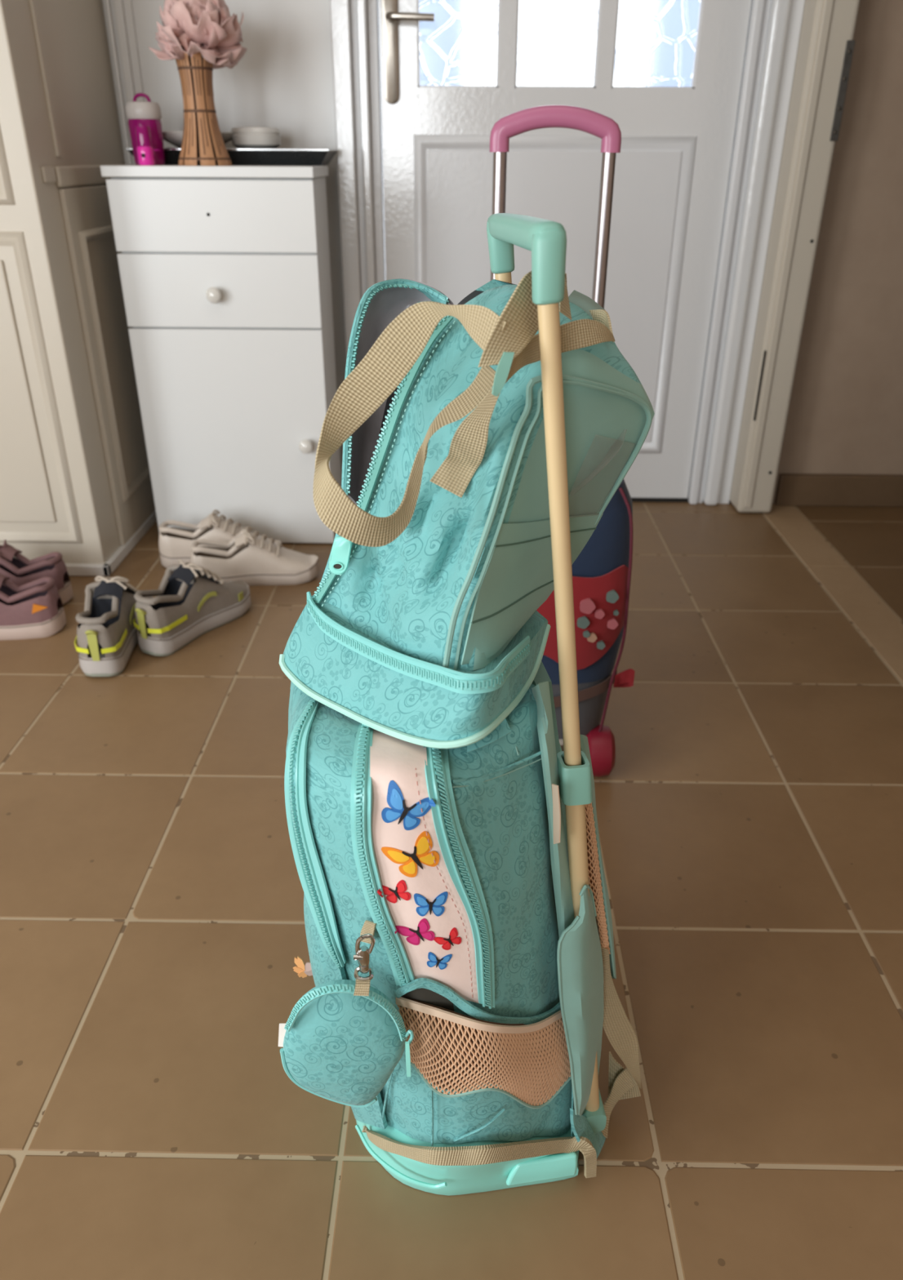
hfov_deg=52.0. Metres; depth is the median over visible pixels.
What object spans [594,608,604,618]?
flower
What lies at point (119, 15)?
trim
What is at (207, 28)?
flower
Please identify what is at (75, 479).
wardrobe
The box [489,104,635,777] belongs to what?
bag
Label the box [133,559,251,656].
shoe
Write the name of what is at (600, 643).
flower
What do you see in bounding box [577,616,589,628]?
flower
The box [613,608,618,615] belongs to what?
flower
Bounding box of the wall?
[102,0,902,502]
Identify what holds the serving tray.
on the cabinet
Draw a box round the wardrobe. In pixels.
[0,0,155,563]
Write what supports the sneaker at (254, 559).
on the floor
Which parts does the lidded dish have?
dish lid, dish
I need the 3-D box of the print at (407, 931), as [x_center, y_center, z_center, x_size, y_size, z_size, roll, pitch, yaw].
[-0.026,0.203,0.646,0.028,0.027,0.005,-1,28,-2]
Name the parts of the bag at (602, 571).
pull handle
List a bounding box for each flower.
[148,0,246,69]
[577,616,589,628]
[579,598,595,613]
[582,630,590,637]
[586,632,596,642]
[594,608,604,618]
[596,640,604,649]
[605,590,618,603]
[607,617,617,629]
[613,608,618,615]
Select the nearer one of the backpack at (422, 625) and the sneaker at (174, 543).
the backpack at (422, 625)
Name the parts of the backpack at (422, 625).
zip pull, zip cord, lid, zip cord, zip cord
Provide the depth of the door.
2.14 m
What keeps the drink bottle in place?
on the cabinet
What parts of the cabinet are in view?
drawer, knob, drawer, cabinet door, knob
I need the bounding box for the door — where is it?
[328,0,859,512]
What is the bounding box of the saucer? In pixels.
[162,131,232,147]
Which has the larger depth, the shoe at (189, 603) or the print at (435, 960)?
the shoe at (189, 603)
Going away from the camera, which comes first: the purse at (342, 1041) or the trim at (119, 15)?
the purse at (342, 1041)
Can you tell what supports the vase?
on the cabinet
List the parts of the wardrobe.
panel moulding, raised panel, panel moulding, cap rail, cap rail, panel moulding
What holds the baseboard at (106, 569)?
attached to the wardrobe
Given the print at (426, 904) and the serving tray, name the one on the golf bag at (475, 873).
the print at (426, 904)
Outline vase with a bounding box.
[174,52,232,165]
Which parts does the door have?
handle plate, lever handle, pane, raised panel, panel moulding, pane, pane, sill, casing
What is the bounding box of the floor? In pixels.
[0,501,902,1279]
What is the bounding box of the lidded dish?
[231,125,280,148]
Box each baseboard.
[65,509,156,576]
[773,473,902,506]
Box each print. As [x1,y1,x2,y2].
[377,880,410,902]
[381,780,435,830]
[381,831,439,877]
[394,918,435,945]
[413,891,448,916]
[426,951,452,969]
[433,927,461,950]
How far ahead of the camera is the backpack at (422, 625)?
0.61 m
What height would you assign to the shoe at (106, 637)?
0.146 m
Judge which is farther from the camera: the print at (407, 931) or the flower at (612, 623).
the flower at (612, 623)
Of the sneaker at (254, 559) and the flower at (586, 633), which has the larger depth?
the sneaker at (254, 559)
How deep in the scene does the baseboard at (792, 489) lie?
2.48 m
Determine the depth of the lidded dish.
1.98 m
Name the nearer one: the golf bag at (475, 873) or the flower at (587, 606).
the golf bag at (475, 873)
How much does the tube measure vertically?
0.071 m
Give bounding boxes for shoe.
[74,575,153,676]
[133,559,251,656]
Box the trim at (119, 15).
[103,0,144,164]
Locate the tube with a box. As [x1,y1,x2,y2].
[134,125,155,165]
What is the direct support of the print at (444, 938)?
on the golf bag at (475, 873)
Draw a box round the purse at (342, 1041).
[278,933,413,1107]
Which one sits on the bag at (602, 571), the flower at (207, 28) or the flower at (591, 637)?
the flower at (591, 637)
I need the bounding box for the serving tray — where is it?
[125,147,337,165]
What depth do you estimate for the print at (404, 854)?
0.61 m
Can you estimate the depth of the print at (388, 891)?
0.63 m
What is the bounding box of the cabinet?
[100,164,341,542]
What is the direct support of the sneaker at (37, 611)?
on the floor
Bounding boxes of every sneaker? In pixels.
[0,539,72,604]
[0,573,66,639]
[158,509,281,568]
[190,525,318,586]
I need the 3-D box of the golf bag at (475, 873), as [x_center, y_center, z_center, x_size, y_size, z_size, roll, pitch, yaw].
[0.023,0.111,0.753,0.324,0.832,0.303,1,28,1]
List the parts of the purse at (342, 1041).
zip pull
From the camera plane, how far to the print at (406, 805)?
0.59 m
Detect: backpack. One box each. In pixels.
[279,271,654,748]
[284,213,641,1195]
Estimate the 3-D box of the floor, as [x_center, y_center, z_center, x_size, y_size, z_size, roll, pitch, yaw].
[-0.001,0.679,0.562,4.400,0.051,5.397,1,28,1]
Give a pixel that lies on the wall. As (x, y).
(845, 414)
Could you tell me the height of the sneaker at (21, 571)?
0.130 m
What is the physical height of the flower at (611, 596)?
0.017 m
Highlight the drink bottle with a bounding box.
[124,93,164,164]
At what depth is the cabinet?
2.02 m

